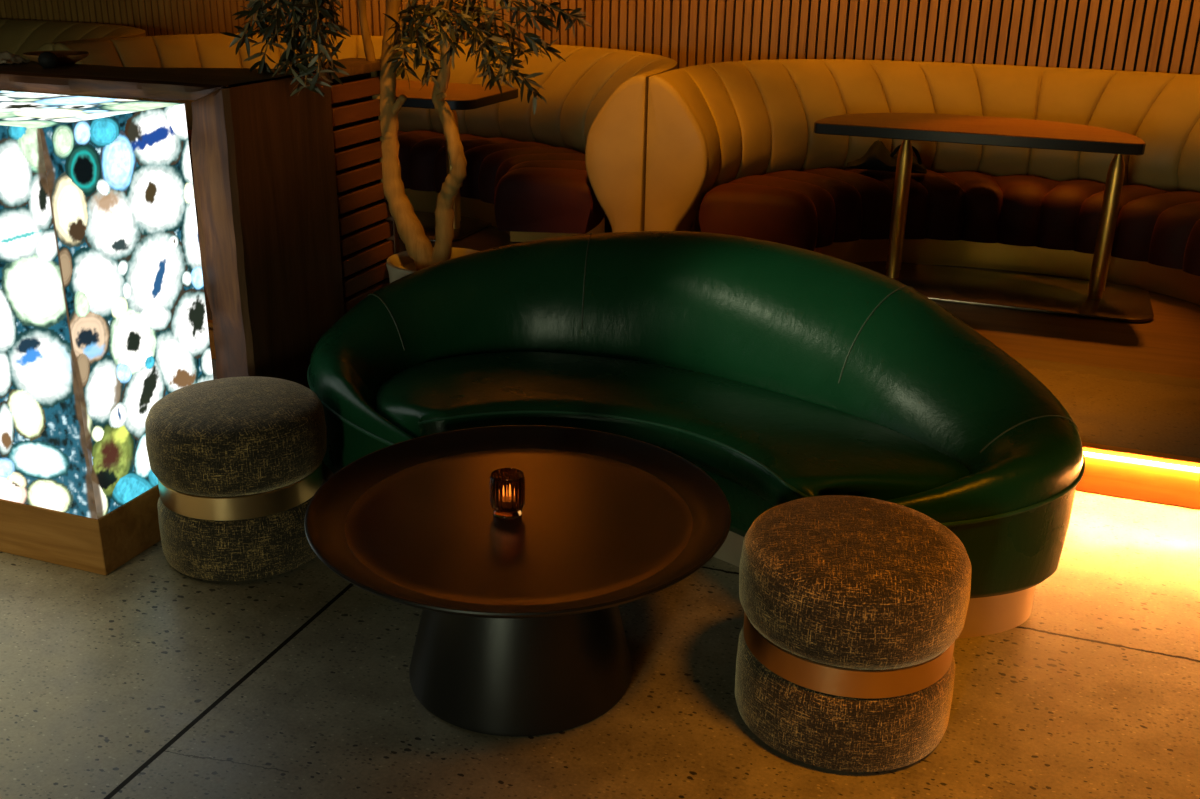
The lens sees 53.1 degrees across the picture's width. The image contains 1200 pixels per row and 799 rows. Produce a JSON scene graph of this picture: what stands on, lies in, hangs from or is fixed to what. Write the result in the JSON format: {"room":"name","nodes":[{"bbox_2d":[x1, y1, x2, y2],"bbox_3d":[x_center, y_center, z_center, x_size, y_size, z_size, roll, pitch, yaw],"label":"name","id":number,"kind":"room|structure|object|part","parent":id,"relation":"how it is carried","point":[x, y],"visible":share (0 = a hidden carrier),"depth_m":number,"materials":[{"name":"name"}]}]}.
{"room":"cocktail lounge","nodes":[
{"label":"cocktail lounge","id":0,"kind":"room"},
{"bbox_2d":[0,359,1199,798],"bbox_3d":[-0.925,0.718,2.287,12.000,0.100,9.900,8,22,19],"label":"floor","id":1,"kind":"structure","parent":0,"point":[146,678],"depth_m":2.47,"materials":[{"name":"concrete"}]},
{"bbox_2d":[0,90,212,574],"bbox_3d":[-1.718,-0.239,3.126,1.312,1.065,0.471,8,22,19],"label":"box","id":2,"kind":"object","parent":1,"relation":"on","point":[103,315],"visible":0.94,"depth_m":2.83,"materials":[{"name":"agate stone"},{"name":"wood"}]},
{"bbox_2d":[0,61,344,462],"bbox_3d":[-1.501,-0.407,3.513,1.424,1.112,0.480,8,22,19],"label":"counter","id":3,"kind":"object","parent":1,"relation":"on","point":[263,156],"depth_m":3.13,"materials":[{"name":"brown wood"}]},
{"bbox_2d":[0,51,29,64],"bbox_3d":[-1.638,-0.940,3.294,0.100,0.034,0.085,8,22,19],"label":"napkin","id":4,"kind":"object","parent":3,"relation":"on","point":[6,57],"visible":1,"depth_m":3.27,"materials":[{"name":"fabric"}]},
{"bbox_2d":[38,52,57,67],"bbox_3d":[-1.475,-0.908,3.207,0.050,0.042,0.050,8,22,19],"label":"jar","id":5,"kind":"object","parent":3,"relation":"on","point":[45,59],"visible":1,"depth_m":3.19,"materials":[{"name":"black"}]},
{"bbox_2d":[22,50,89,64],"bbox_3d":[-1.501,-0.944,3.318,0.172,0.028,0.172,8,22,19],"label":"serving bowl","id":6,"kind":"object","parent":3,"relation":"on","point":[65,57],"visible":0.69,"depth_m":3.30,"materials":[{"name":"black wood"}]},
{"bbox_2d":[0,61,325,100],"bbox_3d":[-1.493,-0.905,3.323,1.424,0.046,0.480,8,22,19],"label":"countertop","id":7,"kind":"structure","parent":3,"relation":"on","point":[167,84],"depth_m":3.06,"materials":[{"name":"brown wood"}]},
{"bbox_3d":[-0.897,-0.318,3.305,0.134,1.112,0.473,8,22,19],"label":"waterfall panel","id":8,"kind":"part","parent":3,"relation":"part of","materials":[{"name":"brown wood"}]},
{"bbox_2d":[145,376,326,580],"bbox_3d":[-0.889,0.178,2.977,0.424,0.407,0.424,-17,28,-40],"label":"stool","id":9,"kind":"object","parent":1,"relation":"on","point":[236,462],"visible":0.93,"depth_m":2.83,"materials":[{"name":"grey fabric"}]},
{"bbox_2d":[145,376,326,496],"bbox_3d":[-0.887,0.074,2.937,0.424,0.185,0.424,-17,28,-40],"label":"cushion","id":10,"kind":"object","parent":9,"relation":"on","point":[248,435],"depth_m":2.80,"materials":[{"name":"fabric"}]},
{"bbox_2d":[289,58,399,312],"bbox_3d":[-0.754,-0.454,3.670,0.142,1.111,0.332,8,22,19],"label":"screen","id":11,"kind":"object","parent":1,"relation":"on","point":[369,235],"visible":0.34,"depth_m":3.54,"materials":[{"name":"brown wood"}]},
{"bbox_3d":[-0.662,-0.484,3.790,0.050,1.084,0.028,8,22,19],"label":"corner post","id":12,"kind":"part","parent":11,"relation":"part of","materials":[{"name":"brown wood"}]},
{"bbox_2d":[386,247,478,282],"bbox_3d":[-0.497,-0.187,3.798,0.330,0.528,0.330,8,22,19],"label":"plant pot","id":13,"kind":"object","parent":1,"relation":"on","point":[399,265],"visible":0.17,"depth_m":3.76,"materials":[{"name":"ceramic"}]},
{"bbox_2d":[220,0,591,270],"bbox_3d":[-0.611,-1.061,3.387,0.914,1.520,0.837,-13,25,-32],"label":"tree","id":14,"kind":"object","parent":13,"relation":"in","point":[410,229],"visible":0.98,"depth_m":3.38,"materials":[{"name":"green plant"}]},
{"bbox_2d":[304,425,730,736],"bbox_3d":[-0.164,0.393,2.485,0.846,0.391,0.846,8,22,19],"label":"coffee table","id":15,"kind":"object","parent":1,"relation":"on","point":[521,632],"visible":0.99,"depth_m":2.36,"materials":[{"name":"black metal"}]},
{"bbox_2d":[490,468,524,519],"bbox_3d":[-0.187,0.192,2.424,0.072,0.089,0.072,8,22,19],"label":"candle holder","id":16,"kind":"object","parent":15,"relation":"on","point":[507,485],"visible":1,"depth_m":2.40,"materials":[{"name":"orange glass"}]},
{"bbox_3d":[-0.161,0.239,2.426,0.696,0.005,0.696,8,22,19],"label":"tray plate","id":17,"kind":"part","parent":15,"relation":"part of","materials":[{"name":"brown metal"}]},
{"bbox_2d":[307,231,1084,638],"bbox_3d":[0.204,0.002,3.122,1.986,0.680,1.075,8,22,19],"label":"sofa","id":18,"kind":"object","parent":1,"relation":"on","point":[783,373],"visible":0.85,"depth_m":3.03,"materials":[{"name":"green leather"}]},
{"bbox_2d":[376,352,968,506],"bbox_3d":[0.149,0.054,2.982,1.500,0.120,0.742,8,22,19],"label":"seat cushion","id":19,"kind":"object","parent":18,"relation":"on","point":[771,436],"depth_m":2.90,"materials":[{"name":"green leather"}]},
{"bbox_2d":[735,495,971,771],"bbox_3d":[0.488,0.439,2.361,0.438,0.402,0.438,4,21,8],"label":"stool","id":20,"kind":"object","parent":1,"relation":"on","point":[855,608],"visible":1,"depth_m":2.21,"materials":[{"name":"brown fabric"}]},
{"bbox_2d":[739,495,971,669],"bbox_3d":[0.490,0.335,2.321,0.438,0.180,0.438,4,21,8],"label":"cushion","id":21,"kind":"object","parent":20,"relation":"on","point":[844,581],"depth_m":2.19,"materials":[{"name":"fabric"}]},
{"bbox_2d":[195,207,1199,457],"bbox_3d":[0.277,-0.527,5.269,12.000,0.142,2.910,8,22,19],"label":"floor","id":22,"kind":"structure","parent":0,"point":[1168,344],"depth_m":4.10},
{"bbox_2d":[0,18,145,94],"bbox_3d":[-3.893,-1.787,7.062,3.048,0.807,1.315,8,22,19],"label":"booth","id":23,"kind":"object","parent":22,"relation":"on","point":[17,36],"visible":0.26,"depth_m":7.22,"materials":[{"name":"beige leather"}]},
{"bbox_3d":[-2.810,-1.388,6.054,0.262,0.799,0.039,8,22,19],"label":"panel","id":24,"kind":"part","parent":23,"relation":"part of","materials":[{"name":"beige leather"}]},
{"bbox_2d":[54,33,676,241],"bbox_3d":[-1.025,-1.365,6.082,3.048,0.807,1.315,8,22,19],"label":"booth","id":25,"kind":"object","parent":22,"relation":"on","point":[558,170],"visible":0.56,"depth_m":5.90,"materials":[{"name":"beige leather"}]},
{"bbox_3d":[-2.553,-1.351,5.967,0.262,0.799,0.039,8,22,19],"label":"panel","id":26,"kind":"part","parent":25,"relation":"part of","materials":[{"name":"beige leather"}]},
{"bbox_3d":[-1.076,-1.161,6.021,2.577,0.275,0.984,8,22,19],"label":"seat","id":27,"kind":"part","parent":25,"relation":"part of","materials":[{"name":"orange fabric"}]},
{"bbox_3d":[0.058,-0.966,5.075,0.262,0.799,0.039,8,22,19],"label":"panel","id":28,"kind":"part","parent":25,"relation":"part of","materials":[{"name":"beige leather"}]},
{"bbox_2d":[396,79,517,242],"bbox_3d":[-1.088,-1.207,5.898,1.250,0.636,0.730,8,22,19],"label":"table","id":29,"kind":"object","parent":22,"relation":"on","point":[460,96],"visible":0.3,"depth_m":5.70,"materials":[{"name":"brown wood"}]},
{"bbox_3d":[-1.058,-0.873,5.897,1.000,0.013,0.530,8,22,19],"label":"plate","id":30,"kind":"part","parent":29,"relation":"part of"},
{"bbox_3d":[-0.695,-1.099,5.674,0.062,0.580,0.062,8,22,19],"label":"leg","id":31,"kind":"part","parent":29,"relation":"part of","materials":[{"name":"gold metal"}]},
{"bbox_2d":[207,319,1199,467],"bbox_3d":[-0.234,-0.102,3.955,12.000,0.020,0.033,8,22,19],"label":"trim","id":32,"kind":"structure","parent":22,"relation":"attached to","point":[1151,456],"depth_m":3.35,"materials":[{"name":"brown wood"}]},
{"bbox_2d":[1084,452,1199,470],"bbox_3d":[2.971,0.387,2.851,4.950,0.004,0.018,8,22,19],"label":"light strip","id":33,"kind":"object","parent":32,"relation":"attached to","point":[1085,453],"visible":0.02,"depth_m":3.34,"materials":[{"name":"orange"}]},
{"bbox_2d":[208,327,1199,508],"bbox_3d":[-0.235,-0.031,3.983,12.000,0.110,0.030,8,22,19],"label":"light strip","id":34,"kind":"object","parent":22,"relation":"attached to","point":[1102,475],"depth_m":3.37,"materials":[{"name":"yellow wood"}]},
{"bbox_2d":[644,59,1199,304],"bbox_3d":[1.815,-0.947,5.112,2.988,0.807,1.315,8,22,19],"label":"booth","id":35,"kind":"object","parent":22,"relation":"on","point":[733,147],"visible":0.93,"depth_m":5.19,"materials":[{"name":"beige leather"}]},
{"bbox_3d":[0.315,-0.928,4.987,0.262,0.799,0.039,8,22,19],"label":"panel","id":36,"kind":"part","parent":35,"relation":"part of","materials":[{"name":"beige leather"}]},
{"bbox_2d":[846,140,926,173],"bbox_3d":[1.280,-1.085,5.340,0.356,0.133,0.180,8,22,19],"label":"bag","id":37,"kind":"object","parent":35,"relation":"on","point":[877,157],"visible":0.79,"depth_m":5.30,"materials":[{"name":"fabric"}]},
{"bbox_3d":[1.819,-0.951,5.123,2.988,0.807,1.288,8,22,19],"label":"backrest","id":38,"kind":"part","parent":35,"relation":"part of","materials":[{"name":"beige leather"}]},
{"bbox_3d":[1.764,-0.743,5.051,2.517,0.275,0.984,8,22,19],"label":"seat","id":39,"kind":"part","parent":35,"relation":"part of","materials":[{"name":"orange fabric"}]},
{"bbox_2d":[814,113,1153,322],"bbox_3d":[1.567,-0.791,4.926,1.375,0.636,0.740,8,22,19],"label":"table","id":40,"kind":"object","parent":22,"relation":"on","point":[1095,298],"visible":0.85,"depth_m":4.81,"materials":[{"name":"brown wood"}]},
{"bbox_3d":[1.235,-0.788,4.945,0.062,0.580,0.062,8,22,19],"label":"leg","id":41,"kind":"part","parent":40,"relation":"part of","materials":[{"name":"gold metal"}]},
{"bbox_3d":[1.577,-0.460,4.932,1.270,0.013,0.540,8,22,19],"label":"plate","id":42,"kind":"part","parent":40,"relation":"part of","materials":[{"name":"gold metal"}]},
{"bbox_3d":[1.982,-0.678,4.690,0.062,0.580,0.062,8,22,19],"label":"leg","id":43,"kind":"part","parent":40,"relation":"part of","materials":[{"name":"gold metal"}]},
{"bbox_2d":[585,0,1199,73],"bbox_3d":[0.741,-2.370,5.830,12.000,3.200,0.050,8,22,19],"label":"wall","id":44,"kind":"structure","parent":0,"point":[1002,1],"depth_m":5.60,"materials":[{"name":"brown wood"}]},
{"bbox_2d":[0,0,1199,74],"bbox_3d":[0.725,-2.419,5.773,11.595,3.048,0.031,8,22,19],"label":"trim wall slats","id":45,"kind":"structure","parent":44,"relation":"attached to","point":[156,17],"depth_m":5.91,"materials":[{"name":"brown wood"}]}
]}

